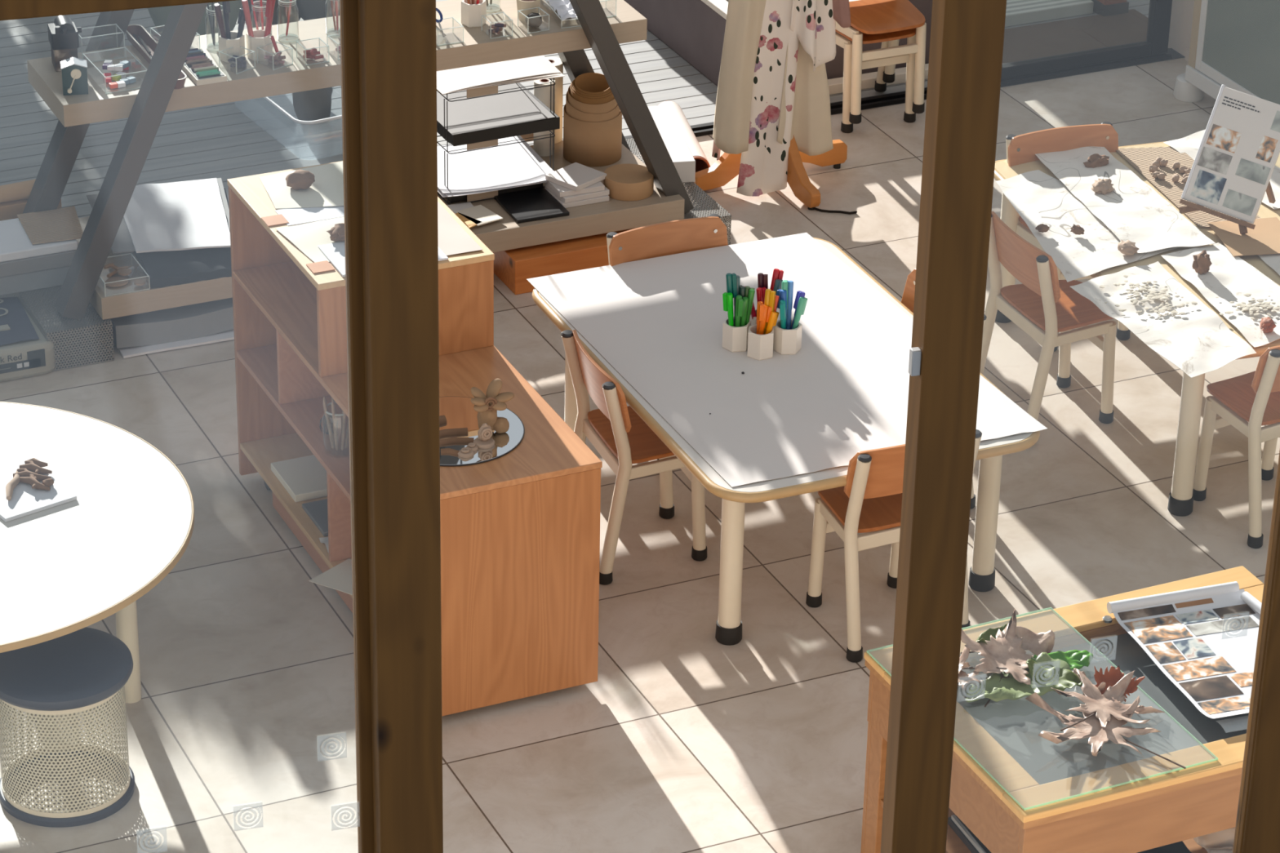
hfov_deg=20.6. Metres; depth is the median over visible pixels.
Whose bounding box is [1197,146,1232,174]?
photo
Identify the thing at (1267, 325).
clay piece
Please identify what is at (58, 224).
sheet
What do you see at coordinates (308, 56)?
stub
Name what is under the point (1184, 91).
pot
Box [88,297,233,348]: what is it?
bundle
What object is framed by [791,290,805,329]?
marker
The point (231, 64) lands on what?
stub
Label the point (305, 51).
stub
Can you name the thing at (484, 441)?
clay piece
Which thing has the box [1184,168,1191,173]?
crumb
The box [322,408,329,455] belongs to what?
jar
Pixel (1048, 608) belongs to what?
sheet
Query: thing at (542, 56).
paper sheets
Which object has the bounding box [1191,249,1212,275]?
clay piece
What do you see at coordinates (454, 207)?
pile
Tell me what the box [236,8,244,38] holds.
marker
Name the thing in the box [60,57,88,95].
pencil sharpener
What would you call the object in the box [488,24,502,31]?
stub
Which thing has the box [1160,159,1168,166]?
crumb
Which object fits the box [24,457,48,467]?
twig
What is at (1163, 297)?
flakes
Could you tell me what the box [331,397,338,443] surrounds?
pencil
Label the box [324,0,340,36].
glass jar
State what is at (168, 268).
stack
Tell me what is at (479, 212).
pile
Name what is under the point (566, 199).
board
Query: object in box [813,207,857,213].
strap
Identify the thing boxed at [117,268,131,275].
wooden disc
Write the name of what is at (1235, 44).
whiteboard
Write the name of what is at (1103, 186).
clay piece
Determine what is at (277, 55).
stub
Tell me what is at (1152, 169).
crumb
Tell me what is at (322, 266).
square
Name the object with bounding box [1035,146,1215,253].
paper
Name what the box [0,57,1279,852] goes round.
floor
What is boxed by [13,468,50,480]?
twig
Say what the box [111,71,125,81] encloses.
eraser
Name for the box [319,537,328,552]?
loose paper
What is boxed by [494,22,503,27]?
stub
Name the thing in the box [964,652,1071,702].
fallen leaf
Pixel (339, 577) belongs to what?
loose paper
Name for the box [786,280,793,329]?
marker
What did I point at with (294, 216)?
printed card
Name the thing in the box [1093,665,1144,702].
fallen leaf
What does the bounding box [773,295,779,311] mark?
marker
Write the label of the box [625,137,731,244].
plinth
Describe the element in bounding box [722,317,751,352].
ceramic pot
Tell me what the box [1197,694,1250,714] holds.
photo
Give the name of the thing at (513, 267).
block
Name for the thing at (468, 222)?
pile
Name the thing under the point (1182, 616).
photo
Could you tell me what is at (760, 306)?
marker
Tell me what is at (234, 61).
stub
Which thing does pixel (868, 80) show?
plank
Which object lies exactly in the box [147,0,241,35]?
boulder
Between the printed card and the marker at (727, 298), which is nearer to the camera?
the printed card
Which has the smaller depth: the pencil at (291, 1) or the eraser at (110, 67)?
the eraser at (110, 67)
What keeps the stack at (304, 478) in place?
on the storage cabinet
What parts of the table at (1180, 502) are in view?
leg, leg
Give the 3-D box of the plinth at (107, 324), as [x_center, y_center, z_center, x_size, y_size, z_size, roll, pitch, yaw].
[-1.887,-0.402,11.210,0.210,0.134,0.720,-11,30,-22]
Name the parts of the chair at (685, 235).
leg, backrest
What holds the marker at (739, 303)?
in the ceramic pot at (735, 339)
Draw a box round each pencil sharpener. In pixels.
[47,14,81,71]
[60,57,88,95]
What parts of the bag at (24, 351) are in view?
blue panel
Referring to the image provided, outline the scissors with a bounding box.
[435,8,446,36]
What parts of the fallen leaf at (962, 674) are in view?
blade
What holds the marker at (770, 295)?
in the ceramic pot at (760, 347)
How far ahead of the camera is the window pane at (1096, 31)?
13.64 m
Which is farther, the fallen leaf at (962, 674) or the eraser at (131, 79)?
the eraser at (131, 79)
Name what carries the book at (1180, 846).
on the display table at (1186, 805)
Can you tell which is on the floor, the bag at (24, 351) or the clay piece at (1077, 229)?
the bag at (24, 351)
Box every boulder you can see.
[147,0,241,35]
[240,0,301,27]
[296,0,339,20]
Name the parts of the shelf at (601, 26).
leg, leg, leg, leg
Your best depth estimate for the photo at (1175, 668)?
8.24 m
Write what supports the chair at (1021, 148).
on the floor
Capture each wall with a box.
[623,0,932,85]
[1168,0,1194,56]
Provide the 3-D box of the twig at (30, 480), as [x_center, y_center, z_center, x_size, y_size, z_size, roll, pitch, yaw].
[-1.585,0.148,9.198,0.041,0.023,0.100,-22,36,-37]
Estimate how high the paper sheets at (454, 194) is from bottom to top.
0.008 m
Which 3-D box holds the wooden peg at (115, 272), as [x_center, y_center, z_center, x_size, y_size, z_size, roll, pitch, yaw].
[-1.654,-0.480,11.038,0.012,0.012,0.048,17,32,28]
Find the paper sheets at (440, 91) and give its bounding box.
[436,73,560,94]
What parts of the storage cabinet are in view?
panel, step panel, panel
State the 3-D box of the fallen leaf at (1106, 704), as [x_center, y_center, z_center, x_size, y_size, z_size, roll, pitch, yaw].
[1.070,0.637,8.022,0.263,0.056,0.269,0,28,-2]
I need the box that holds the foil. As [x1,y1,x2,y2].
[543,0,577,21]
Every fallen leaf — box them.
[957,670,1009,688]
[958,646,1006,674]
[960,608,1034,706]
[960,624,1007,653]
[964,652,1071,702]
[1015,659,1083,692]
[1016,626,1054,655]
[1025,692,1186,768]
[1031,649,1093,670]
[1052,667,1164,731]
[1072,667,1106,690]
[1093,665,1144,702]
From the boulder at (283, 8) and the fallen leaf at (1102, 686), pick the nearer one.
the fallen leaf at (1102, 686)
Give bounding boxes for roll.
[0,178,35,203]
[533,78,555,156]
[546,56,563,143]
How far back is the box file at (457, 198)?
11.64 m
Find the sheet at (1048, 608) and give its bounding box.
[866,607,1217,810]
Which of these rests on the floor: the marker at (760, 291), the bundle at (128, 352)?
the bundle at (128, 352)
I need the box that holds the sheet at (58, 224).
[17,205,83,244]
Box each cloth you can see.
[258,161,343,208]
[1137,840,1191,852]
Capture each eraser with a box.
[102,59,112,69]
[103,72,111,82]
[106,63,123,71]
[108,80,125,88]
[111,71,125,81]
[117,60,130,68]
[119,75,136,84]
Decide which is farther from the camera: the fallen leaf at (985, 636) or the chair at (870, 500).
the chair at (870, 500)
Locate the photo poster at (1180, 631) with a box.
[1106,581,1262,719]
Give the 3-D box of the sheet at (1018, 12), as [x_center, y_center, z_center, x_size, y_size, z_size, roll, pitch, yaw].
[1.382,-1.763,14.054,0.550,0.050,0.750,-11,30,-22]
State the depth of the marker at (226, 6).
11.02 m
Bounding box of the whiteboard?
[1184,0,1279,104]
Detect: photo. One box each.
[1117,604,1176,620]
[1124,615,1192,644]
[1145,642,1186,663]
[1162,656,1236,680]
[1173,637,1215,658]
[1174,598,1213,608]
[1175,609,1218,624]
[1178,675,1243,701]
[1186,616,1258,635]
[1190,169,1226,204]
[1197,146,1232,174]
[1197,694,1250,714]
[1206,124,1241,153]
[1212,604,1255,618]
[1222,189,1257,216]
[1229,671,1253,687]
[1235,158,1271,184]
[1255,135,1277,162]
[1270,110,1279,132]
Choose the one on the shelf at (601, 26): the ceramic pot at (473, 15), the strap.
the ceramic pot at (473, 15)
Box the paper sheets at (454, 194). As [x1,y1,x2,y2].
[444,168,554,196]
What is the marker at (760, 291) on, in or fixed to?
in the ceramic pot at (753, 322)
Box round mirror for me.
[439,396,524,466]
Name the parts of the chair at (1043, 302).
leg, backrest, leg, rail, seat, leg, leg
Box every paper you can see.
[275,216,439,262]
[308,558,352,595]
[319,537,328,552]
[437,201,482,255]
[526,232,1047,487]
[995,169,1180,281]
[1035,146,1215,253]
[1070,261,1256,377]
[1160,242,1279,346]
[1163,129,1279,209]
[1257,253,1279,275]
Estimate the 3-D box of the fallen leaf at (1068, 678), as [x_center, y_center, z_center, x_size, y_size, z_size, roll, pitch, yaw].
[0.943,0.571,8.126,0.174,0.047,0.070,15,31,24]
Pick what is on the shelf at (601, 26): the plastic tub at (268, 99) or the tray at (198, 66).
the tray at (198, 66)
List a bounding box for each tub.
[234,97,342,124]
[515,0,540,21]
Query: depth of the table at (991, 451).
9.51 m
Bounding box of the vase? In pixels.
[563,72,622,166]
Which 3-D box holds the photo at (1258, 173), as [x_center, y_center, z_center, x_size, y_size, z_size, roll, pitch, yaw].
[1.855,-0.772,10.642,0.108,0.053,0.001,24,9,37]
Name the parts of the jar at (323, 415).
glass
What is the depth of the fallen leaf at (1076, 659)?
8.23 m
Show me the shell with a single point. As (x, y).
(336, 233)
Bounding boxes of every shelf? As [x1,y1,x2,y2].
[22,0,693,319]
[236,343,350,500]
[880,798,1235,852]
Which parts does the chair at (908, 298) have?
backrest, leg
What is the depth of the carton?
11.34 m
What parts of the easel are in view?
leg, leg, leg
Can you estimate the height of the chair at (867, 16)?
0.626 m
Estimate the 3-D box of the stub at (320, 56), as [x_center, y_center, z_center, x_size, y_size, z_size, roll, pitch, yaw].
[-1.011,-1.163,11.069,0.029,0.012,0.012,-17,33,-31]
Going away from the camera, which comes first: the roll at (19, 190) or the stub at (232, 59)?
the stub at (232, 59)
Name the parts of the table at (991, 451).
leg, leg, leg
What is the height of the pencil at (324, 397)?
0.153 m
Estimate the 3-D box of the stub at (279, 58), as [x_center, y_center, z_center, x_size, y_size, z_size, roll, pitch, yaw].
[-1.143,-1.154,11.026,0.039,0.012,0.012,8,28,12]
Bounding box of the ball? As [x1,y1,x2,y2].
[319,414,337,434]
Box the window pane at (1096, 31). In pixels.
[1002,8,1148,63]
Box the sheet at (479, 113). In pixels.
[436,83,555,134]
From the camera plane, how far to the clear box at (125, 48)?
10.86 m
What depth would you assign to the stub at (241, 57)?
10.99 m
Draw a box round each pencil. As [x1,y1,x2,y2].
[133,33,140,44]
[137,35,151,53]
[206,3,215,45]
[211,2,215,43]
[217,1,220,43]
[250,0,258,30]
[259,0,263,30]
[285,0,292,35]
[322,398,334,448]
[323,396,334,444]
[330,0,336,30]
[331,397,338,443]
[331,400,338,450]
[335,0,338,30]
[341,411,346,450]
[344,422,349,448]
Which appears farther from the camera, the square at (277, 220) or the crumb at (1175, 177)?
the crumb at (1175, 177)
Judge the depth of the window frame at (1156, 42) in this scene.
13.33 m
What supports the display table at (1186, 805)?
on the floor
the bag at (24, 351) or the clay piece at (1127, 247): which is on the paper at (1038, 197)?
the clay piece at (1127, 247)
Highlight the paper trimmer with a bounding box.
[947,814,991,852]
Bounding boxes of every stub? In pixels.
[227,56,235,62]
[230,63,236,66]
[232,54,245,60]
[232,62,246,68]
[233,60,246,64]
[235,57,243,62]
[267,59,279,65]
[269,56,282,61]
[271,55,285,60]
[274,51,281,59]
[275,60,284,63]
[303,48,317,53]
[303,55,316,58]
[309,47,315,54]
[314,54,324,59]
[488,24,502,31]
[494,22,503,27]
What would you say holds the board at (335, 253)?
on the storage cabinet
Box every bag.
[0,297,56,382]
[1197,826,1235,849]
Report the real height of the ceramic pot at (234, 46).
0.078 m
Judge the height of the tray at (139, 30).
0.036 m
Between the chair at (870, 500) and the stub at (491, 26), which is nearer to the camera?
the chair at (870, 500)
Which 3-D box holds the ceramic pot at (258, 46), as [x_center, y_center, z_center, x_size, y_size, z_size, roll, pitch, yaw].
[-1.198,-1.199,11.067,0.071,0.078,0.082,-14,31,-27]
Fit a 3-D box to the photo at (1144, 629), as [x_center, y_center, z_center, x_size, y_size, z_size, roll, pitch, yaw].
[1.236,0.484,8.390,0.132,0.004,0.104,-8,29,-16]
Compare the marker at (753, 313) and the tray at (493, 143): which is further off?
the tray at (493, 143)
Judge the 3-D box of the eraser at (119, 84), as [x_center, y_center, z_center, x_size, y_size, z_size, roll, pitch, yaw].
[-1.611,-1.053,10.833,0.048,0.014,0.023,-11,30,-22]
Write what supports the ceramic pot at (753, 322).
on the paper at (658, 322)
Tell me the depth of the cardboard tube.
12.42 m
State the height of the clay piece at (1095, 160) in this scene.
0.043 m
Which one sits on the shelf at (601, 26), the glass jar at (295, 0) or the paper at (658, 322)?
the glass jar at (295, 0)
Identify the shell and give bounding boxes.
[326,222,344,241]
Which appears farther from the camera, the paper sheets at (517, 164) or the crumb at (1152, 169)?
the paper sheets at (517, 164)
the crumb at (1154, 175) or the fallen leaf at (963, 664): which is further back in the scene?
the crumb at (1154, 175)
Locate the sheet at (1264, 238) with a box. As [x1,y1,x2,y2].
[1206,217,1279,256]
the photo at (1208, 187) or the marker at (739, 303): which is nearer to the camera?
the marker at (739, 303)
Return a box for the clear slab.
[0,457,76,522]
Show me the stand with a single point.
(725, 169)
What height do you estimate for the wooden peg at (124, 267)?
0.012 m
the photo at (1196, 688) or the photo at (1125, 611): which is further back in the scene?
the photo at (1125, 611)
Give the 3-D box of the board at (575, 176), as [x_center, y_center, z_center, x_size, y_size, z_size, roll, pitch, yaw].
[-0.212,-0.827,11.643,0.140,0.018,0.150,23,35,35]
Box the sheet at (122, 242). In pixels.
[86,177,230,253]
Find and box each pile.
[0,217,77,262]
[0,249,75,277]
[0,266,70,295]
[446,202,473,213]
[455,204,502,226]
[455,212,481,228]
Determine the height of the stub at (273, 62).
0.012 m
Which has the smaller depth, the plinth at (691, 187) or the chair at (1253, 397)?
the chair at (1253, 397)
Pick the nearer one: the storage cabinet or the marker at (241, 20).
the storage cabinet
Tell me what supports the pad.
on the storage cabinet
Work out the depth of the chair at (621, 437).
9.79 m
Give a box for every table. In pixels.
[0,401,194,703]
[532,237,1039,645]
[860,565,1263,852]
[994,141,1279,516]
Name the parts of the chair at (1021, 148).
leg, seat, rail, leg, backrest, leg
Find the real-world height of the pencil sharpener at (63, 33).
0.154 m
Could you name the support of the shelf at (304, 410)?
attached to the storage cabinet
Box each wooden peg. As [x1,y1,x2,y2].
[103,262,114,268]
[106,270,117,277]
[110,265,117,270]
[116,266,128,271]
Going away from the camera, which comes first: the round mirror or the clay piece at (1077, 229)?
the round mirror
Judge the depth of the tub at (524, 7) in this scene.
11.39 m
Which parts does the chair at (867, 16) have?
leg, rail, seat, leg, leg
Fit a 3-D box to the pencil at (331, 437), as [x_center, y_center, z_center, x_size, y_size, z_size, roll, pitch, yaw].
[-0.842,-0.008,9.515,0.031,0.163,0.009,-13,31,-25]
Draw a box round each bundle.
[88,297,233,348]
[117,328,234,358]
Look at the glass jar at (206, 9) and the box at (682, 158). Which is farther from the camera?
the box at (682, 158)
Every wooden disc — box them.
[105,276,128,287]
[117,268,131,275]
[133,279,145,285]
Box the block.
[493,227,636,294]
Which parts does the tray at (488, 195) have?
stacking leg, stacking leg, label plate, stacking leg, stacking leg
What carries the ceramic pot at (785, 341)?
on the paper at (658, 322)
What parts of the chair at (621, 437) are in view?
leg, backrest, leg, seat, rail, leg, leg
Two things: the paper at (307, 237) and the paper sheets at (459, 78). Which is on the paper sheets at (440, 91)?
the paper sheets at (459, 78)
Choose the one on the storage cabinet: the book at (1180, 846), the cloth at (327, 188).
the cloth at (327, 188)
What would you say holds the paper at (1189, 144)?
on the table at (1180, 502)
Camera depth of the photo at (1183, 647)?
8.32 m
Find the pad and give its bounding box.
[302,498,328,536]
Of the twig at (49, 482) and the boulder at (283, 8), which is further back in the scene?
the boulder at (283, 8)
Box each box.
[78,26,124,57]
[82,48,146,93]
[100,253,149,297]
[603,164,653,200]
[647,105,695,182]
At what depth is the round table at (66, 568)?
9.05 m
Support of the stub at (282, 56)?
in the cube
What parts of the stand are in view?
apron, apron, apron, apron, apron, apron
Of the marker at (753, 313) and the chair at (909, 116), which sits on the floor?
the chair at (909, 116)
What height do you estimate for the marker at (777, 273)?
0.194 m
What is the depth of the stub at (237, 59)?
10.98 m
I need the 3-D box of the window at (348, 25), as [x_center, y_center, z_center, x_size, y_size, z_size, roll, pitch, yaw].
[-1.405,0.287,5.331,2.254,3.200,0.113,-7,29,-15]
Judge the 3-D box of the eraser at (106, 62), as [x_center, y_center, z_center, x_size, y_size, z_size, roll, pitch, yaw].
[-1.655,-1.124,10.928,0.023,0.014,0.048,3,28,4]
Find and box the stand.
[692,0,851,210]
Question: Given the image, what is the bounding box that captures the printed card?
[275,205,344,226]
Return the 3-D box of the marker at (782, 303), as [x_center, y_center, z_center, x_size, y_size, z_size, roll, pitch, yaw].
[0.402,-0.284,9.883,0.026,0.149,0.030,1,28,-1]
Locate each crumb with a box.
[1148,165,1157,173]
[1151,160,1159,168]
[1151,171,1160,177]
[1155,156,1162,164]
[1157,173,1165,179]
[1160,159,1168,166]
[1172,161,1180,168]
[1172,173,1179,182]
[1179,166,1187,173]
[1181,176,1188,183]
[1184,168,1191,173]
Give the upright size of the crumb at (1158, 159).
0.023 m
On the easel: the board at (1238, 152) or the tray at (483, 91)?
the board at (1238, 152)
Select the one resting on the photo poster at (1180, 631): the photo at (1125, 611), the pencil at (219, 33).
the photo at (1125, 611)
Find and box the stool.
[0,626,134,827]
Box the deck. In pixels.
[0,0,1150,217]
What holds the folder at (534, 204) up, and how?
on the shelf at (601, 26)
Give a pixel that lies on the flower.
(487, 406)
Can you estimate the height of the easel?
0.303 m
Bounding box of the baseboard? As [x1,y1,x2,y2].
[1184,48,1189,62]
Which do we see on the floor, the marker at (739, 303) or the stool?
the stool
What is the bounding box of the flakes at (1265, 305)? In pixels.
[1215,293,1279,319]
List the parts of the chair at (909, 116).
leg, rail, seat, leg, leg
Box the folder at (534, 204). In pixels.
[493,185,569,223]
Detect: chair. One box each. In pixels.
[560,329,706,585]
[606,213,727,460]
[805,429,982,662]
[835,0,926,124]
[835,26,915,133]
[901,268,986,509]
[980,211,1115,423]
[1005,121,1130,351]
[1192,345,1279,548]
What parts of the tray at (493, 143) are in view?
stacking leg, stacking leg, label plate, stacking leg, stacking leg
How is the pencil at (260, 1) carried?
in the glass jar
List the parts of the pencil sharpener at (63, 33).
crank knob, shaving drawer, crank knob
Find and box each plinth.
[0,284,114,371]
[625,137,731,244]
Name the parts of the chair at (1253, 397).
leg, seat, rail, leg, backrest, leg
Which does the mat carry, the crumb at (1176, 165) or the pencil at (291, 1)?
the crumb at (1176, 165)
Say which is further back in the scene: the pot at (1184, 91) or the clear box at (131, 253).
the pot at (1184, 91)
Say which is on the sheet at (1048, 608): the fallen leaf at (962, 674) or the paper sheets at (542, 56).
the fallen leaf at (962, 674)
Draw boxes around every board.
[317,241,448,276]
[545,162,606,191]
[545,182,609,203]
[545,187,608,208]
[546,180,604,196]
[1181,84,1279,223]
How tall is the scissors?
0.092 m
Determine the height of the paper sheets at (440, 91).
0.007 m
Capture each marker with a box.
[213,3,226,39]
[222,0,231,39]
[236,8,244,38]
[241,0,253,36]
[265,0,275,36]
[722,292,733,326]
[725,272,737,324]
[733,275,740,326]
[734,295,742,326]
[738,284,745,326]
[740,297,748,326]
[744,285,756,319]
[745,285,755,303]
[745,288,755,324]
[755,287,766,304]
[756,301,764,333]
[757,272,768,288]
[758,305,772,334]
[763,288,775,334]
[764,311,779,334]
[769,268,783,290]
[773,279,782,295]
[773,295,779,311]
[777,288,786,329]
[779,300,786,328]
[782,280,787,309]
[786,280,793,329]
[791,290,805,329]
[791,297,807,328]
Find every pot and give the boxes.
[217,31,244,62]
[245,29,272,61]
[461,0,486,27]
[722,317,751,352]
[746,324,773,360]
[749,308,777,325]
[773,319,802,355]
[1173,72,1204,102]
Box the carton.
[0,198,62,221]
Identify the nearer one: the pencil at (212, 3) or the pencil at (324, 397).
the pencil at (324, 397)
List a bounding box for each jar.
[204,8,208,49]
[276,0,298,42]
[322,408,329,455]
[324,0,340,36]
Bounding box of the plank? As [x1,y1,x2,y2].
[827,63,928,94]
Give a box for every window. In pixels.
[0,0,443,852]
[880,0,1279,852]
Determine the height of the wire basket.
0.042 m
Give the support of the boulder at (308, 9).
on the deck
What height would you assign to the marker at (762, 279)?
0.180 m
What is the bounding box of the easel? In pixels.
[1178,181,1275,234]
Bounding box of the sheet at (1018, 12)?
[1004,0,1093,26]
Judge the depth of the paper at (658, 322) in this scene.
9.88 m
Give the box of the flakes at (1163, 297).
[1099,275,1197,315]
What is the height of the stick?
0.078 m
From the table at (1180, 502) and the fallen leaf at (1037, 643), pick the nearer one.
the fallen leaf at (1037, 643)
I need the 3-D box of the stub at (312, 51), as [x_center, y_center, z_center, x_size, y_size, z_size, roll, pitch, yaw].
[-1.030,-1.181,11.061,0.012,0.012,0.034,5,28,8]
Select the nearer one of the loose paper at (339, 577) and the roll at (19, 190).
the loose paper at (339, 577)
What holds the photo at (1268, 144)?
attached to the board at (1238, 152)
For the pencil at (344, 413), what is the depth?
9.51 m
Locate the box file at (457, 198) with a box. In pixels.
[445,182,542,202]
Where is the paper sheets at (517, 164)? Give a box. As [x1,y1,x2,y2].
[437,135,553,193]
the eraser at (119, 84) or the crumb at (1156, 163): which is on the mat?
the crumb at (1156, 163)
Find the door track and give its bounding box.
[624,53,1172,146]
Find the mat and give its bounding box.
[1115,146,1261,227]
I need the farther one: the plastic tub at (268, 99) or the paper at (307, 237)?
the plastic tub at (268, 99)
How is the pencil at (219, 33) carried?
in the glass jar at (206, 9)
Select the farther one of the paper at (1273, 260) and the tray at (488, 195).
the tray at (488, 195)
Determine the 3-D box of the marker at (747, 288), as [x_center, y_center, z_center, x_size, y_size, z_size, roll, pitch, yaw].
[0.301,-0.316,9.917,0.041,0.170,0.022,-3,28,-9]
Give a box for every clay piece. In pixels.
[473,422,494,448]
[1035,223,1048,232]
[1070,223,1084,235]
[1083,153,1109,168]
[1091,177,1114,194]
[1117,240,1138,255]
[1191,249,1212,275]
[1259,316,1275,333]
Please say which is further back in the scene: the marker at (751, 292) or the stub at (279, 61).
the stub at (279, 61)
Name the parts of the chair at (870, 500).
leg, leg, rail, seat, backrest, leg, leg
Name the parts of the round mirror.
clay strip, clay strip, clay strip, clay strip, clay coil, clay coil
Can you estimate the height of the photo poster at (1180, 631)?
0.033 m
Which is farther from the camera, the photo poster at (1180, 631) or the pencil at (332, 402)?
the pencil at (332, 402)
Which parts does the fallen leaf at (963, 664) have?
blade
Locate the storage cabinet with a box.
[226,160,602,715]
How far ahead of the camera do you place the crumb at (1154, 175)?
11.04 m
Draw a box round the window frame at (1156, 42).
[1000,0,1172,79]
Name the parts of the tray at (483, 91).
label plate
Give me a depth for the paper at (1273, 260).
10.52 m
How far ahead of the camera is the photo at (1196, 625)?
8.41 m
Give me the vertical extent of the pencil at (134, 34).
0.008 m
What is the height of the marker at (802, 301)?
0.150 m
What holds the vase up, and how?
on the shelf at (601, 26)
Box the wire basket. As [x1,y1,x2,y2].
[436,129,555,154]
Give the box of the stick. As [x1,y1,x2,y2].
[270,35,280,56]
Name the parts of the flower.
stem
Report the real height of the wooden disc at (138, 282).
0.006 m
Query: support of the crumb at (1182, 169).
on the mat
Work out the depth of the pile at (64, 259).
11.08 m
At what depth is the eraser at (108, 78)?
10.87 m
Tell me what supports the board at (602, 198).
on the shelf at (601, 26)
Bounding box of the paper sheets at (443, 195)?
[437,181,547,197]
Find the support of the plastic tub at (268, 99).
on the deck
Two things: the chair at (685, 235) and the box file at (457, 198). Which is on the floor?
the chair at (685, 235)
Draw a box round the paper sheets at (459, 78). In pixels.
[436,55,561,93]
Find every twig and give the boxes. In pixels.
[5,470,20,500]
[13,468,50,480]
[18,460,52,474]
[19,474,50,490]
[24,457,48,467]
[41,478,53,487]
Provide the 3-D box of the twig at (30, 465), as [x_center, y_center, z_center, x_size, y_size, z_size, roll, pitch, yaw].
[-1.594,0.111,9.268,0.091,0.023,0.041,18,32,29]
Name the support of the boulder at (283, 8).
on the deck
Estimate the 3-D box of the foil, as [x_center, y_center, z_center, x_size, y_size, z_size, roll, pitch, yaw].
[-0.245,-1.368,11.462,0.080,0.024,0.200,-8,29,-17]
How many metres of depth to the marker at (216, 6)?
10.99 m
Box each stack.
[133,187,231,288]
[271,454,327,502]
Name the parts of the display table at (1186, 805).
leg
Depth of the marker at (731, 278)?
9.86 m
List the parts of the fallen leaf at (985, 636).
blade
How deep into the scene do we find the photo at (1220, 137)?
10.71 m
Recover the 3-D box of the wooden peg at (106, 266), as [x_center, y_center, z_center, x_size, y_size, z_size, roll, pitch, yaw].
[-1.668,-0.504,11.039,0.033,0.012,0.012,-21,35,-36]
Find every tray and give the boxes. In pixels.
[125,24,186,88]
[182,48,226,85]
[436,77,555,102]
[436,81,555,154]
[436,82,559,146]
[437,133,554,204]
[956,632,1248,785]
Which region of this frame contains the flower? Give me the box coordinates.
[470,378,514,433]
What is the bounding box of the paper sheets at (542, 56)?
[462,55,564,90]
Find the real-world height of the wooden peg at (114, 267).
0.012 m
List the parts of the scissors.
handle, blade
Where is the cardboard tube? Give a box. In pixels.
[657,100,710,182]
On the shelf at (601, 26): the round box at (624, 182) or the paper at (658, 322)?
the round box at (624, 182)
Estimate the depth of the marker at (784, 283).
9.87 m
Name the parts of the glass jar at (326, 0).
glass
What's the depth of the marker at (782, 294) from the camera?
9.88 m
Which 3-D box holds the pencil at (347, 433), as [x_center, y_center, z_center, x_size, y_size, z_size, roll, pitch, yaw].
[-0.787,-0.010,9.521,0.031,0.163,0.009,8,28,12]
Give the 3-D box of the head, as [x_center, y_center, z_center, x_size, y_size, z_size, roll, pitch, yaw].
[-1.185,-1.216,12.698,0.158,0.252,0.147,-11,30,-22]
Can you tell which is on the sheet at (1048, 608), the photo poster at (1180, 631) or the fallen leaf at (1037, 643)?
the fallen leaf at (1037, 643)
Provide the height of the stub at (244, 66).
0.012 m
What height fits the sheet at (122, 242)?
0.003 m
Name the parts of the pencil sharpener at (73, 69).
roof plate, crank handle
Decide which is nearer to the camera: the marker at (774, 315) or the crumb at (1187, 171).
the marker at (774, 315)
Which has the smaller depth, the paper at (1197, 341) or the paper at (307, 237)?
the paper at (307, 237)
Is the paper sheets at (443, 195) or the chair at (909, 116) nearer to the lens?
the paper sheets at (443, 195)
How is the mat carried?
on the table at (1180, 502)
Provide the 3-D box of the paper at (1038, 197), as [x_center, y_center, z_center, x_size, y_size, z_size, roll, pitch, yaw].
[1.256,-0.619,10.726,0.474,0.010,0.681,-17,33,-31]
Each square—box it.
[261,213,288,226]
[306,260,334,274]
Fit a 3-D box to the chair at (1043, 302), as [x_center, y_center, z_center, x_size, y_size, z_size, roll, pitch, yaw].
[1.248,-0.325,10.664,0.358,0.626,0.386,-11,30,-22]
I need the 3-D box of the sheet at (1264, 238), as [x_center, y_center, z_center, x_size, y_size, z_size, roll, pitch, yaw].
[1.864,-0.574,10.645,0.228,0.003,0.257,-4,28,-10]
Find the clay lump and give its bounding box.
[285,169,315,190]
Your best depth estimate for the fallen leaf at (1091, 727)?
7.94 m
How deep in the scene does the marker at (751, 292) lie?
9.88 m
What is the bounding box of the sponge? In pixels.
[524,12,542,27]

